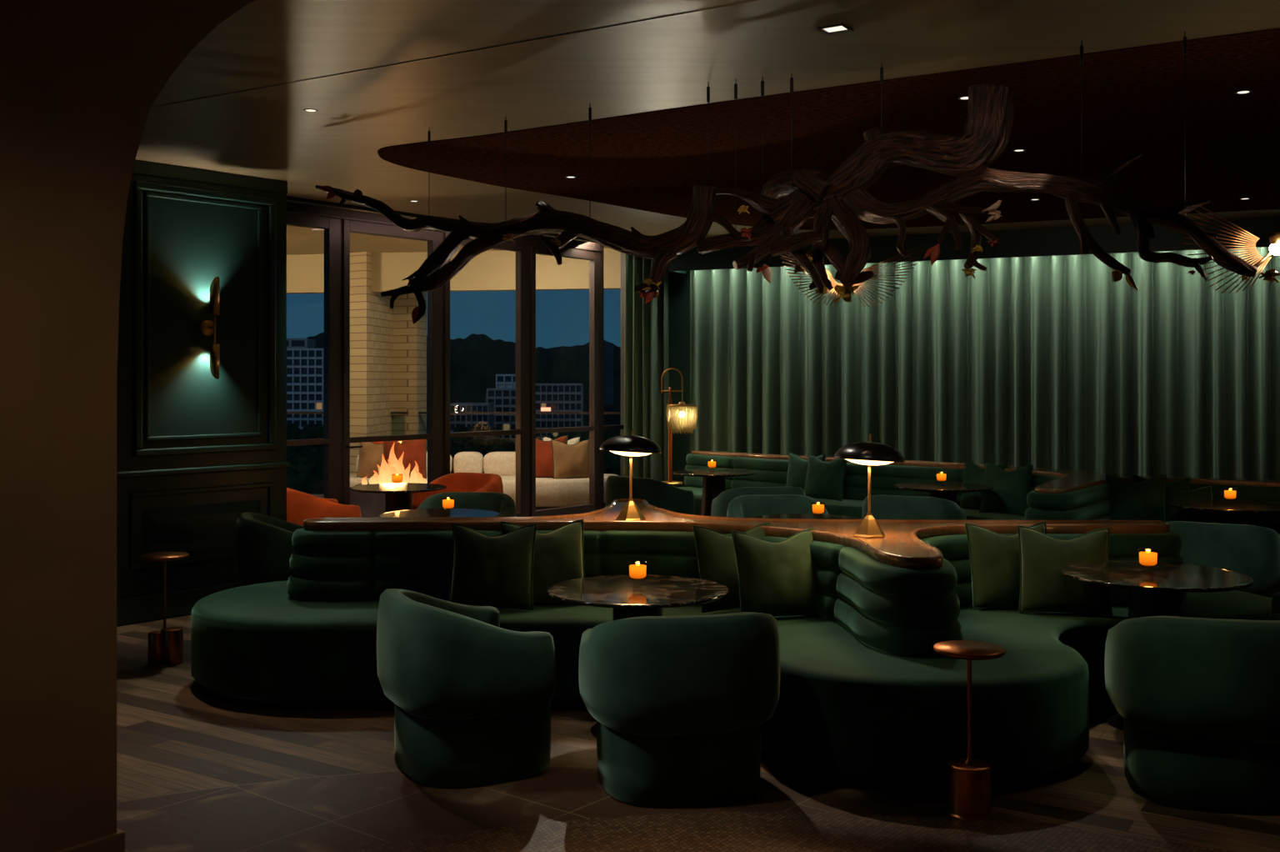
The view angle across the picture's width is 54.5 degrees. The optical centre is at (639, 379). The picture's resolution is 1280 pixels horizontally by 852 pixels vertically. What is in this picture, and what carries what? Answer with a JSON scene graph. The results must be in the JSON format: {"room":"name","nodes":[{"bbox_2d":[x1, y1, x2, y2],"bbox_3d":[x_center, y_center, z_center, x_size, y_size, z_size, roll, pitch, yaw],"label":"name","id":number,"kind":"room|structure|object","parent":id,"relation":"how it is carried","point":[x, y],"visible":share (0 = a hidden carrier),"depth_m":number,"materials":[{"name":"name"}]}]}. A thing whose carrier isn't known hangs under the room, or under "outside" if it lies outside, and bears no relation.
{"room":"cocktail lounge","nodes":[
{"label":"cocktail lounge","id":0,"kind":"room"},
{"bbox_2d":[0,0,255,851],"bbox_3d":[-3.339,-0.100,2.028,0.160,3.400,6.750,0,0,37],"label":"wall","id":1,"kind":"structure","parent":0,"point":[81,80],"depth_m":3.92,"materials":[{"name":"brown paint"}]},
{"bbox_2d":[55,828,124,851],"bbox_3d":[-3.564,1.540,1.728,0.200,0.120,6.000,0,0,37],"label":"baseboard","id":2,"kind":"structure","parent":1,"relation":"attached to","point":[115,842],"depth_m":4.01,"materials":[{"name":"brown paint"}]},
{"bbox_2d":[116,173,286,599],"bbox_3d":[-4.302,0.125,7.052,0.140,2.950,5.277,0,0,39],"label":"wall","id":3,"kind":"structure","parent":0,"point":[192,243],"depth_m":8.49,"materials":[{"name":"teal paint"}]},
{"bbox_2d":[116,581,243,626],"bbox_3d":[-4.235,1.512,7.004,0.025,0.175,5.287,0,0,39],"label":"baseboard","id":4,"kind":"structure","parent":3,"relation":"attached to","point":[143,608],"depth_m":8.26,"materials":[{"name":"teal paint"}]},
{"bbox_2d":[142,499,260,554],"bbox_3d":[-2.984,1.015,8.524,0.029,0.310,0.897,0,0,39],"label":"wall panel","id":5,"kind":"object","parent":3,"relation":"attached to","point":[192,527],"visible":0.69,"depth_m":8.44,"materials":[{"name":"teal paint"}]},
{"bbox_2d":[130,481,274,569],"bbox_3d":[-2.985,0.990,8.528,0.025,0.500,1.086,0,0,39],"label":"trim panel","id":6,"kind":"object","parent":3,"relation":"attached to","point":[182,491],"visible":0.73,"depth_m":8.38,"materials":[{"name":"teal paint"}]},
{"bbox_2d":[116,461,289,479],"bbox_3d":[-4.229,0.623,6.999,0.040,0.045,5.287,0,0,39],"label":"chair rail","id":7,"kind":"object","parent":3,"relation":"attached to","point":[170,472],"visible":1,"depth_m":8.47,"materials":[{"name":"teal paint"}]},
{"bbox_2d":[145,191,261,440],"bbox_3d":[-2.984,-0.415,8.535,0.018,1.650,0.879,0,0,39],"label":"trim panel","id":8,"kind":"object","parent":3,"relation":"attached to","point":[148,194],"visible":1,"depth_m":8.48,"materials":[{"name":"teal paint"}]},
{"bbox_2d":[134,180,275,456],"bbox_3d":[-2.970,-0.395,8.543,0.030,1.810,1.071,0,0,39],"label":"trim panel","id":9,"kind":"object","parent":3,"relation":"attached to","point":[138,185],"visible":1,"depth_m":8.38,"materials":[{"name":"teal paint"}]},
{"bbox_2d":[199,276,219,379],"bbox_3d":[-2.933,-0.351,8.508,0.132,0.700,0.110,0,0,39],"label":"wall sconce","id":10,"kind":"object","parent":3,"relation":"attached to","point":[207,327],"visible":1,"depth_m":8.46,"materials":[{"name":"brown metal"}]},
{"bbox_2d":[132,159,287,194],"bbox_3d":[-4.298,-1.395,7.049,0.150,0.090,5.277,0,0,39],"label":"crown molding","id":11,"kind":"structure","parent":3,"relation":"attached to","point":[145,167],"depth_m":8.55,"materials":[{"name":"teal paint"}]},
{"bbox_2d":[350,251,426,474],"bbox_3d":[-3.597,-0.030,16.775,1.216,3.260,1.650,0,0,0],"label":"brick pier","id":12,"kind":"object","parent":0,"point":[388,350],"visible":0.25,"depth_m":16.63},
{"bbox_2d":[286,225,609,254],"bbox_3d":[-3.000,-1.690,12.203,12.000,0.100,8.794,0,0,0],"label":"ceiling","id":13,"kind":"structure","parent":0,"point":[300,240],"depth_m":15.04,"materials":[{"name":"beige"}]},
{"bbox_2d":[620,252,621,475],"bbox_3d":[0.110,-0.050,14.915,0.300,3.300,0.720,0,0,38],"label":"wall","id":14,"kind":"structure","parent":0,"point":[621,252],"depth_m":14.72,"materials":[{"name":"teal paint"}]},
{"bbox_2d":[286,248,620,294],"bbox_3d":[-2.900,-1.440,16.125,12.462,0.600,0.196,0,0,11],"label":"balcony ceiling","id":15,"kind":"structure","parent":14,"relation":"attached to","point":[489,270],"depth_m":15.87,"materials":[{"name":"beige"}]},
{"bbox_2d":[599,244,624,509],"bbox_3d":[-0.321,-0.050,14.462,0.080,3.300,0.565,0,0,38],"label":"window","id":16,"kind":"structure","parent":14,"relation":"in","point":[602,427],"depth_m":14.26,"materials":[{"name":"brown metal"}]},
{"bbox_2d":[668,270,689,486],"bbox_3d":[4.805,-0.050,12.150,9.964,3.300,0.180,0,0,25],"label":"wall","id":17,"kind":"structure","parent":0,"point":[678,283],"depth_m":14.12,"materials":[{"name":"teal paint"}]},
{"bbox_2d":[116,494,1279,851],"bbox_3d":[0.000,1.660,8.200,18.000,0.120,18.400,0,0,0],"label":"floor","id":18,"kind":"structure","parent":0,"point":[197,771],"depth_m":4.66,"materials":[{"name":"brown wood"}]},
{"bbox_2d":[140,551,189,664],"bbox_3d":[-2.680,1.294,7.000,0.260,0.612,0.260,0,0,0],"label":"table","id":19,"kind":"object","parent":18,"relation":"on","point":[166,644],"visible":1,"depth_m":6.96,"materials":[{"name":"orange metal"}]},
{"bbox_2d":[234,512,303,585],"bbox_3d":[-2.292,1.242,8.143,0.699,0.715,0.770,0,0,-19],"label":"barrel armchair","id":20,"kind":"object","parent":18,"relation":"on","point":[263,548],"visible":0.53,"depth_m":7.77,"materials":[{"name":"teal fabric"}]},
{"bbox_2d":[286,201,340,503],"bbox_3d":[-3.138,-0.050,10.843,0.100,3.300,1.305,0,0,38],"label":"window frame","id":21,"kind":"structure","parent":18,"relation":"on","point":[327,218],"depth_m":11.24,"materials":[{"name":"brown metal"}]},
{"bbox_2d":[286,487,361,524],"bbox_3d":[-2.640,1.242,10.188,0.699,0.715,0.770,0,0,-30],"label":"barrel armchair","id":22,"kind":"object","parent":18,"relation":"on","point":[301,506],"visible":0.33,"depth_m":9.82,"materials":[{"name":"orange fabric"}]},
{"bbox_2d":[350,442,427,517],"bbox_3d":[-2.654,1.142,13.450,0.950,0.916,0.550,0,0,0],"label":"fire pit","id":23,"kind":"object","parent":18,"relation":"on","point":[372,505],"visible":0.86,"depth_m":13.35,"materials":[{"name":"stone"}]},
{"bbox_2d":[340,208,442,504],"bbox_3d":[-2.345,-0.050,11.820,0.145,3.300,1.291,0,0,38],"label":"door","id":24,"kind":"structure","parent":18,"relation":"on","point":[352,221],"depth_m":11.71,"materials":[{"name":"brown metal"}]},
{"bbox_2d":[349,482,446,512],"bbox_3d":[-2.090,1.265,10.740,0.824,0.670,0.824,0,0,0],"label":"pedestal table","id":25,"kind":"object","parent":18,"relation":"on","point":[397,495],"visible":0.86,"depth_m":10.64,"materials":[{"name":"black paint"}]},
{"bbox_2d":[378,508,499,517],"bbox_3d":[-1.380,1.265,8.550,0.824,0.670,0.824,0,0,0],"label":"pedestal table","id":26,"kind":"object","parent":18,"relation":"on","point":[423,512],"visible":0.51,"depth_m":8.58,"materials":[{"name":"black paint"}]},
{"bbox_2d":[286,411,620,414],"bbox_3d":[-2.445,0.998,17.000,12.110,1.105,0.050,0,0,0],"label":"glass railing","id":27,"kind":"object","parent":18,"relation":"on","point":[287,412],"visible":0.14,"depth_m":16.98,"materials":[{"name":"brown metal"}]},
{"bbox_2d":[412,472,503,509],"bbox_3d":[-1.668,1.242,11.470,0.770,0.715,0.699,0,0,30],"label":"barrel armchair","id":28,"kind":"object","parent":18,"relation":"on","point":[455,482],"visible":0.16,"depth_m":11.65,"materials":[{"name":"orange fabric"}]},
{"bbox_2d":[376,588,555,788],"bbox_3d":[-0.721,1.242,5.169,0.699,0.715,0.770,0,0,-27],"label":"barrel armchair","id":29,"kind":"object","parent":18,"relation":"on","point":[471,695],"visible":1,"depth_m":4.86,"materials":[{"name":"teal fabric"}]},
{"bbox_2d":[417,491,516,516],"bbox_3d":[-1.329,1.242,9.443,0.770,0.715,0.699,0,0,3],"label":"barrel armchair","id":30,"kind":"object","parent":18,"relation":"on","point":[502,503],"visible":0.22,"depth_m":9.66,"materials":[{"name":"teal fabric"}]},
{"bbox_2d":[350,451,619,509],"bbox_3d":[-2.042,1.250,15.206,3.597,0.700,1.066,0,0,0],"label":"sofa","id":31,"kind":"object","parent":18,"relation":"on","point":[550,492],"visible":0.27,"depth_m":14.87,"materials":[{"name":"beige fabric"}]},
{"bbox_2d":[356,441,384,477],"bbox_3d":[-3.193,0.961,15.050,0.497,0.483,0.208,0,0,10],"label":"throw pillow","id":32,"kind":"object","parent":31,"relation":"on","point":[371,453],"visible":0.55,"depth_m":14.99,"materials":[{"name":"beige fabric"}]},
{"bbox_2d":[383,439,427,478],"bbox_3d":[-2.830,0.939,14.949,0.545,0.529,0.228,0,0,-6],"label":"throw pillow","id":33,"kind":"object","parent":31,"relation":"on","point":[414,450],"visible":0.44,"depth_m":14.89,"materials":[{"name":"orange fabric"}]},
{"bbox_2d":[425,451,452,475],"bbox_3d":[-2.632,1.055,15.420,0.603,0.310,0.260,0,0,0],"label":"cushion","id":34,"kind":"object","parent":31,"relation":"on","point":[451,457],"depth_m":15.34,"materials":[{"name":"beige fabric"}]},
{"bbox_2d":[453,451,483,472],"bbox_3d":[-2.127,1.055,15.420,0.364,0.310,0.260,0,0,0],"label":"cushion","id":35,"kind":"object","parent":31,"relation":"on","point":[463,462],"depth_m":15.30,"materials":[{"name":"beige fabric"}]},
{"bbox_2d":[483,451,515,475],"bbox_3d":[-1.680,1.055,15.420,0.530,0.310,0.260,0,0,0],"label":"cushion","id":36,"kind":"object","parent":31,"relation":"on","point":[502,463],"depth_m":15.30,"materials":[{"name":"beige fabric"}]},
{"bbox_2d":[535,435,568,477],"bbox_3d":[-1.142,0.939,15.051,0.542,0.529,0.228,0,0,7],"label":"throw pillow","id":37,"kind":"object","parent":31,"relation":"on","point":[544,461],"visible":0.45,"depth_m":14.96,"materials":[{"name":"orange fabric"}]},
{"bbox_2d":[550,438,589,479],"bbox_3d":[-0.824,0.961,14.950,0.496,0.483,0.207,0,0,-24],"label":"throw pillow","id":38,"kind":"object","parent":31,"relation":"on","point":[570,461],"visible":0.94,"depth_m":14.88,"materials":[{"name":"beige fabric"}]},
{"bbox_2d":[442,231,531,516],"bbox_3d":[-1.592,-0.050,12.820,0.100,3.300,1.292,0,0,38],"label":"door","id":39,"kind":"structure","parent":18,"relation":"on","point":[521,247],"depth_m":13.20,"materials":[{"name":"brown metal"}]},
{"bbox_2d":[529,234,601,516],"bbox_3d":[-0.829,-0.050,13.759,0.145,3.300,1.207,0,0,38],"label":"door","id":40,"kind":"structure","parent":18,"relation":"on","point":[589,251],"depth_m":13.94,"materials":[{"name":"brown metal"}]},
{"bbox_2d":[546,574,728,737],"bbox_3d":[-0.010,1.275,5.640,0.824,0.650,0.824,0,0,0],"label":"pedestal table","id":41,"kind":"object","parent":18,"relation":"on","point":[627,597],"visible":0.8,"depth_m":5.56,"materials":[{"name":"black stone"}]},
{"bbox_2d":[627,560,646,587],"bbox_3d":[-0.010,0.889,5.670,0.092,0.118,0.092,0,0,0],"label":"candle holder","id":42,"kind":"object","parent":41,"relation":"on","point":[637,571],"visible":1,"depth_m":5.64,"materials":[{"name":"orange glass"}]},
{"bbox_2d":[629,564,646,578],"bbox_3d":[-0.010,0.878,5.670,0.078,0.057,0.078,0,0,0],"label":"candle","id":43,"kind":"object","parent":42,"relation":"on","point":[636,571],"depth_m":5.64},
{"bbox_2d":[605,475,694,514],"bbox_3d":[0.083,1.242,11.484,0.699,0.715,0.770,0,0,-44],"label":"barrel armchair","id":44,"kind":"object","parent":18,"relation":"on","point":[661,494],"visible":0.36,"depth_m":11.18,"materials":[{"name":"teal fabric"}]},
{"bbox_2d":[578,611,779,807],"bbox_3d":[0.155,1.242,4.917,0.770,0.715,0.699,0,0,-13],"label":"barrel armchair","id":45,"kind":"object","parent":18,"relation":"on","point":[679,705],"visible":1,"depth_m":4.63,"materials":[{"name":"teal fabric"}]},
{"bbox_2d":[660,367,697,484],"bbox_3d":[0.375,0.741,12.750,0.430,1.719,0.320,0,0,0],"label":"floor lamp","id":46,"kind":"object","parent":18,"relation":"on","point":[679,416],"visible":0.84,"depth_m":12.72,"materials":[{"name":"gold fabric"}]},
{"bbox_2d":[671,468,756,515],"bbox_3d":[0.720,1.250,12.080,0.824,0.700,0.824,0,0,0],"label":"pedestal table","id":47,"kind":"object","parent":18,"relation":"on","point":[713,479],"visible":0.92,"depth_m":11.98,"materials":[{"name":"black paint"}]},
{"bbox_2d":[190,528,1271,792],"bbox_3d":[0.498,1.200,6.579,5.450,0.801,3.013,0,0,23],"label":"banquette","id":48,"kind":"object","parent":18,"relation":"on","point":[867,699],"visible":0.43,"depth_m":5.93,"materials":[{"name":"green fabric"}]},
{"bbox_2d":[448,522,537,609],"bbox_3d":[-0.747,0.945,6.280,0.438,0.421,0.186,0,0,4],"label":"throw pillow","id":49,"kind":"object","parent":48,"relation":"on","point":[487,570],"visible":0.93,"depth_m":6.22,"materials":[{"name":"green fabric"}]},
{"bbox_2d":[500,518,584,603],"bbox_3d":[-0.494,0.943,6.399,0.445,0.425,0.178,0,0,-18],"label":"throw pillow","id":50,"kind":"object","parent":48,"relation":"on","point":[558,552],"visible":0.52,"depth_m":6.36,"materials":[{"name":"green fabric"}]},
{"bbox_2d":[692,521,770,613],"bbox_3d":[0.487,0.944,6.259,0.444,0.423,0.180,0,0,-25],"label":"throw pillow","id":51,"kind":"object","parent":48,"relation":"on","point":[715,550],"visible":0.46,"depth_m":6.17,"materials":[{"name":"green fabric"}]},
{"bbox_2d":[303,498,1169,569],"bbox_3d":[0.483,0.777,6.574,4.255,0.055,1.912,0,0,24],"label":"wooden ledge","id":52,"kind":"object","parent":48,"relation":"on","point":[902,546],"visible":0.95,"depth_m":6.54,"materials":[{"name":"brown wood"}]},
{"bbox_2d":[600,428,661,520],"bbox_3d":[-0.051,0.513,6.720,0.335,0.496,0.336,0,0,-12],"label":"table lamp","id":53,"kind":"object","parent":52,"relation":"on","point":[630,445],"visible":0.99,"depth_m":6.64,"materials":[{"name":"black metal"}]},
{"bbox_2d":[610,450,650,455],"bbox_3d":[-0.050,0.383,6.720,0.255,0.068,0.256,0,0,-12],"label":"diffuser","id":54,"kind":"object","parent":53,"relation":"attached to","point":[622,452],"depth_m":6.64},
{"bbox_2d":[834,434,904,538],"bbox_3d":[1.111,0.513,6.020,0.335,0.496,0.336,0,0,-12],"label":"table lamp","id":55,"kind":"object","parent":52,"relation":"on","point":[869,452],"visible":1,"depth_m":5.95,"materials":[{"name":"black metal"}]},
{"bbox_2d":[844,458,893,464],"bbox_3d":[1.112,0.383,6.020,0.255,0.068,0.256,0,0,-12],"label":"diffuser","id":56,"kind":"object","parent":55,"relation":"attached to","point":[861,461],"depth_m":5.94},
{"bbox_2d":[731,527,819,616],"bbox_3d":[0.675,0.947,6.058,0.446,0.417,0.190,0,0,-20],"label":"throw pillow","id":57,"kind":"object","parent":48,"relation":"on","point":[777,578],"visible":0.87,"depth_m":6.00,"materials":[{"name":"green fabric"}]},
{"bbox_2d":[965,521,1046,609],"bbox_3d":[1.877,0.943,6.300,0.440,0.425,0.181,0,0,-9],"label":"throw pillow","id":58,"kind":"object","parent":48,"relation":"on","point":[994,557],"visible":0.63,"depth_m":6.23,"materials":[{"name":"green fabric"}]},
{"bbox_2d":[1017,525,1112,616],"bbox_3d":[2.097,0.944,6.139,0.447,0.423,0.185,0,0,8],"label":"throw pillow","id":59,"kind":"object","parent":48,"relation":"on","point":[1043,586],"visible":0.89,"depth_m":6.09,"materials":[{"name":"green fabric"}]},
{"bbox_2d":[710,485,804,516],"bbox_3d":[1.004,1.242,10.477,0.770,0.715,0.699,0,0,-11],"label":"barrel armchair","id":60,"kind":"object","parent":18,"relation":"on","point":[720,503],"visible":0.15,"depth_m":10.19,"materials":[{"name":"teal fabric"}]},
{"bbox_2d":[726,494,828,517],"bbox_3d":[1.028,1.242,9.223,0.770,0.715,0.699,0,0,-4],"label":"barrel armchair","id":61,"kind":"object","parent":18,"relation":"on","point":[743,506],"visible":0.16,"depth_m":9.45,"materials":[{"name":"teal fabric"}]},
{"bbox_2d":[748,513,864,519],"bbox_3d":[1.100,1.265,8.200,0.824,0.670,0.824,0,0,0],"label":"pedestal table","id":62,"kind":"object","parent":18,"relation":"on","point":[816,516],"visible":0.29,"depth_m":8.42,"materials":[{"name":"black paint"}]},
{"bbox_2d":[862,495,966,519],"bbox_3d":[2.129,1.242,9.659,0.770,0.715,0.699,0,0,27],"label":"barrel armchair","id":63,"kind":"object","parent":18,"relation":"on","point":[882,507],"visible":0.27,"depth_m":9.35,"materials":[{"name":"teal fabric"}]},
{"bbox_2d":[893,481,993,503],"bbox_3d":[2.560,1.250,10.500,0.824,0.700,0.824,0,0,0],"label":"pedestal table","id":64,"kind":"object","parent":18,"relation":"on","point":[946,490],"visible":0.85,"depth_m":10.39,"materials":[{"name":"black paint"}]},
{"bbox_2d":[933,640,1005,820],"bbox_3d":[1.215,1.294,4.580,0.260,0.612,0.260,0,0,0],"label":"table","id":65,"kind":"object","parent":18,"relation":"on","point":[969,778],"visible":1,"depth_m":4.53,"materials":[{"name":"orange metal"}]},
{"bbox_2d":[677,453,1279,594],"bbox_3d":[2.533,1.204,10.335,2.512,0.791,7.489,0,0,-45],"label":"banquette","id":66,"kind":"object","parent":18,"relation":"on","point":[1090,502],"visible":0.27,"depth_m":11.39,"materials":[{"name":"green fabric"}]},
{"bbox_2d":[785,452,826,489],"bbox_3d":[1.621,0.941,12.201,0.443,0.428,0.174,0,0,39],"label":"throw pillow","id":67,"kind":"object","parent":66,"relation":"on","point":[797,466],"visible":0.52,"depth_m":12.19,"materials":[{"name":"green fabric"}]},
{"bbox_2d":[804,454,846,500],"bbox_3d":[1.775,0.943,11.920,0.449,0.425,0.187,0,0,32],"label":"throw pillow","id":68,"kind":"object","parent":66,"relation":"on","point":[824,480],"visible":0.88,"depth_m":11.85,"materials":[{"name":"green fabric"}]},
{"bbox_2d":[959,460,1008,508],"bbox_3d":[3.046,0.941,11.020,0.445,0.428,0.174,0,0,42],"label":"throw pillow","id":69,"kind":"object","parent":66,"relation":"on","point":[975,474],"visible":0.54,"depth_m":11.03,"materials":[{"name":"green fabric"}]},
{"bbox_2d":[690,450,1279,493],"bbox_3d":[2.658,0.794,10.461,1.998,0.033,7.330,0,0,-45],"label":"wooden rail","id":70,"kind":"object","parent":66,"relation":"on","point":[1071,480],"visible":0.66,"depth_m":9.87,"materials":[{"name":"brown wood"}]},
{"bbox_2d":[979,462,1033,516],"bbox_3d":[3.128,0.939,10.620,0.456,0.433,0.186,0,0,39],"label":"throw pillow","id":71,"kind":"object","parent":66,"relation":"on","point":[1008,494],"visible":0.94,"depth_m":10.55,"materials":[{"name":"green fabric"}]},
{"bbox_2d":[1105,473,1166,521],"bbox_3d":[3.793,0.941,9.501,0.438,0.428,0.177,0,0,20],"label":"throw pillow","id":72,"kind":"object","parent":66,"relation":"on","point":[1144,500],"visible":0.77,"depth_m":9.45,"materials":[{"name":"green fabric"}]},
{"bbox_2d":[1133,475,1190,490],"bbox_3d":[4.033,0.951,9.601,0.416,0.406,0.168,0,0,24],"label":"throw pillow","id":73,"kind":"object","parent":66,"relation":"on","point":[1183,483],"visible":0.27,"depth_m":9.55,"materials":[{"name":"green fabric"}]},
{"bbox_2d":[1165,485,1213,522],"bbox_3d":[4.181,0.982,9.466,0.394,0.342,0.208,0,0,10],"label":"throw pillow","id":74,"kind":"object","parent":66,"relation":"on","point":[1172,513],"visible":0.43,"depth_m":9.44,"materials":[{"name":"green fabric"}]},
{"bbox_2d":[1060,560,1254,730],"bbox_3d":[2.385,1.250,5.750,0.824,0.700,0.824,0,0,0],"label":"pedestal table","id":75,"kind":"object","parent":18,"relation":"on","point":[1157,590],"visible":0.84,"depth_m":5.67,"materials":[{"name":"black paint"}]},
{"bbox_2d":[1139,548,1159,568],"bbox_3d":[2.345,0.840,5.730,0.092,0.118,0.092,0,0,0],"label":"candle holder","id":76,"kind":"object","parent":75,"relation":"on","point":[1147,557],"visible":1,"depth_m":5.70,"materials":[{"name":"orange glass"}]},
{"bbox_2d":[1139,551,1157,564],"bbox_3d":[2.345,0.828,5.730,0.078,0.057,0.078,0,0,0],"label":"candle","id":77,"kind":"object","parent":76,"relation":"on","point":[1145,557],"depth_m":5.70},
{"bbox_2d":[1104,615,1279,814],"bbox_3d":[2.230,1.242,4.837,0.770,0.715,0.699,0,0,13],"label":"barrel armchair","id":78,"kind":"object","parent":18,"relation":"on","point":[1197,699],"visible":1,"depth_m":4.56,"materials":[{"name":"teal fabric"}]},
{"bbox_2d":[1167,520,1279,598],"bbox_3d":[3.658,1.242,7.880,0.770,0.715,0.699,0,0,30],"label":"barrel armchair","id":79,"kind":"object","parent":18,"relation":"on","point":[1253,551],"visible":0.47,"depth_m":7.53,"materials":[{"name":"teal fabric"}]},
{"bbox_2d":[1167,499,1279,524],"bbox_3d":[4.240,1.250,8.920,0.824,0.700,0.824,0,0,0],"label":"pedestal table","id":80,"kind":"object","parent":18,"relation":"on","point":[1224,511],"visible":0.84,"depth_m":8.83,"materials":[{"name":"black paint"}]},
{"bbox_2d":[135,0,1279,238],"bbox_3d":[1.672,-1.587,6.078,19.888,0.305,23.209,0,0,31],"label":"ceiling","id":81,"kind":"structure","parent":0,"point":[668,62],"depth_m":6.39,"materials":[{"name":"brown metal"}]},
{"bbox_2d":[315,86,716,323],"bbox_3d":[-0.799,-0.874,6.740,2.772,1.122,0.247,0,0,31],"label":"branch","id":82,"kind":"object","parent":81,"relation":"hanging from","point":[432,274],"visible":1,"depth_m":6.60,"materials":[{"name":"brown wood"}]},
{"bbox_2d":[623,253,668,480],"bbox_3d":[0.054,0.065,14.038,0.614,3.050,0.273,0,0,38],"label":"velvet curtain","id":83,"kind":"object","parent":81,"relation":"hanging from","point":[646,345],"visible":0.66,"depth_m":13.96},
{"bbox_2d":[817,23,854,34],"bbox_3d":[0.804,-1.436,5.096,0.112,0.006,0.112,0,0,32],"label":"recessed light","id":84,"kind":"object","parent":81,"relation":"in","point":[827,29],"visible":1,"depth_m":5.09,"materials":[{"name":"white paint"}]},
{"bbox_2d":[696,62,1014,303],"bbox_3d":[0.891,-0.890,5.631,1.506,1.090,0.506,0,0,33],"label":"branch","id":85,"kind":"object","parent":81,"relation":"hanging from","point":[809,192],"visible":1,"depth_m":5.60,"materials":[{"name":"brown wood"}]},
{"bbox_2d":[780,243,926,306],"bbox_3d":[1.010,-0.493,5.714,0.718,0.315,0.429,0,0,0],"label":"lamp","id":86,"kind":"object","parent":85,"relation":"attached to","point":[834,282],"visible":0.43,"depth_m":5.85,"materials":[{"name":"brown metal"}]},
{"bbox_2d":[843,31,1279,290],"bbox_3d":[1.712,-0.900,5.287,1.805,1.069,0.234,0,0,25],"label":"branch","id":87,"kind":"object","parent":81,"relation":"hanging from","point":[861,202],"visible":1,"depth_m":5.25,"materials":[{"name":"brown wood"}]},
{"bbox_2d":[1181,205,1279,293],"bbox_3d":[2.668,-0.542,5.147,0.780,0.380,0.167,0,0,0],"label":"lamp","id":88,"kind":"object","parent":87,"relation":"attached to","point":[1274,238],"visible":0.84,"depth_m":5.15,"materials":[{"name":"brown metal"}]},
{"bbox_3d":[-2.128,-1.730,11.601,8.568,0.060,11.568,0,0,0],"label":"ceiling","id":89,"kind":"structure","parent":0,"visible":0},
{"bbox_2d":[286,195,596,243],"bbox_3d":[-2.850,-1.560,9.723,0.080,0.300,9.852,0,0,38],"label":"wall","id":90,"kind":"structure","parent":89,"relation":"attached to","point":[293,199],"depth_m":10.31,"materials":[{"name":"black paint"}]},
{"bbox_2d":[668,215,1279,274],"bbox_3d":[4.741,-1.312,11.616,9.621,0.275,0.400,0,0,25],"label":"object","id":91,"kind":"structure","parent":90,"relation":"attached to","point":[1060,241],"depth_m":11.91,"materials":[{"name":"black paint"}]},
{"bbox_2d":[690,246,1279,479],"bbox_3d":[4.443,0.085,11.934,8.661,3.010,0.320,0,0,25],"label":"velvet curtain","id":92,"kind":"object","parent":91,"relation":"hanging from","point":[1050,362],"visible":0.6,"depth_m":12.31,"materials":[{"name":"fabric"}]},
{"label":"outside","id":93,"kind":"structure","parent":0,"visible":0},
{"bbox_2d":[426,422,620,449],"bbox_3d":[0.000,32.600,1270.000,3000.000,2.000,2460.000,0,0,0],"label":"ground","id":94,"kind":"structure","parent":93,"point":[584,423],"depth_m":863.88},
{"bbox_2d":[286,348,324,429],"bbox_3d":[-115.852,10.560,429.500,17.876,42.079,21.000,0,0,0],"label":"tower","id":95,"kind":"structure","parent":94,"relation":"on","point":[305,367],"depth_m":419.89,"materials":[{"name":"white concrete"}]},
{"bbox_2d":[286,338,314,348],"bbox_3d":[-126.544,8.376,455.500,12.395,46.449,13.000,0,0,0],"label":"block","id":96,"kind":"object","parent":95,"relation":"on","point":[291,342],"visible":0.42,"depth_m":449.93,"materials":[{"name":"beige concrete"}]},
{"bbox_2d":[286,422,324,455],"bbox_3d":[-28.722,17.268,98.254,9.955,28.682,10.565,0,0,0],"label":"tree","id":97,"kind":"object","parent":94,"relation":"on","point":[312,431],"visible":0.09,"depth_m":95.42,"materials":[{"name":"green plant"}]},
{"bbox_2d":[426,424,498,473],"bbox_3d":[-19.082,18.190,130.106,8.986,26.840,9.634,0,0,0],"label":"tree","id":98,"kind":"object","parent":94,"relation":"on","point":[482,444],"visible":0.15,"depth_m":126.66,"materials":[{"name":"green plant"}]},
{"bbox_2d":[306,332,620,422],"bbox_3d":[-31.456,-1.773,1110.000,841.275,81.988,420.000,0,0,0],"label":"hill","id":99,"kind":"structure","parent":94,"relation":"on","point":[476,360],"depth_m":1007.88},
{"bbox_2d":[450,402,493,432],"bbox_3d":[-56.409,19.765,417.000,12.947,23.670,16.000,0,0,0],"label":"apartment building","id":100,"kind":"structure","parent":94,"relation":"on","point":[466,420],"depth_m":409.87,"materials":[{"name":"beige concrete"}]},
{"bbox_2d":[477,425,515,446],"bbox_3d":[-16.963,18.495,145.584,8.693,26.230,8.131,0,0,0],"label":"tree","id":101,"kind":"object","parent":94,"relation":"on","point":[502,441],"visible":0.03,"depth_m":143.35,"materials":[{"name":"green plant"}]},
{"bbox_2d":[486,388,515,444],"bbox_3d":[-46.441,17.418,452.000,16.864,28.365,16.000,0,0,0],"label":"apartment building","id":102,"kind":"structure","parent":94,"relation":"on","point":[503,399],"depth_m":444.90,"materials":[{"name":"beige concrete"}]},
{"bbox_2d":[495,374,515,388],"bbox_3d":[-49.627,14.833,472.500,9.264,33.535,11.000,0,0,0],"label":"block","id":103,"kind":"object","parent":102,"relation":"on","point":[502,381],"visible":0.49,"depth_m":467.85,"materials":[{"name":"white concrete"}]},
{"bbox_2d":[535,383,583,437],"bbox_3d":[-27.624,16.480,427.000,16.101,30.241,16.000,0,0,0],"label":"apartment building","id":104,"kind":"structure","parent":94,"relation":"on","point":[558,397],"depth_m":419.89,"materials":[{"name":"beige concrete"}]},
{"bbox_2d":[568,429,620,475],"bbox_3d":[-2.009,17.466,90.051,7.733,28.286,7.127,0,0,0],"label":"tree","id":105,"kind":"object","parent":94,"relation":"on","point":[612,460],"visible":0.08,"depth_m":87.33,"materials":[{"name":"green plant"}]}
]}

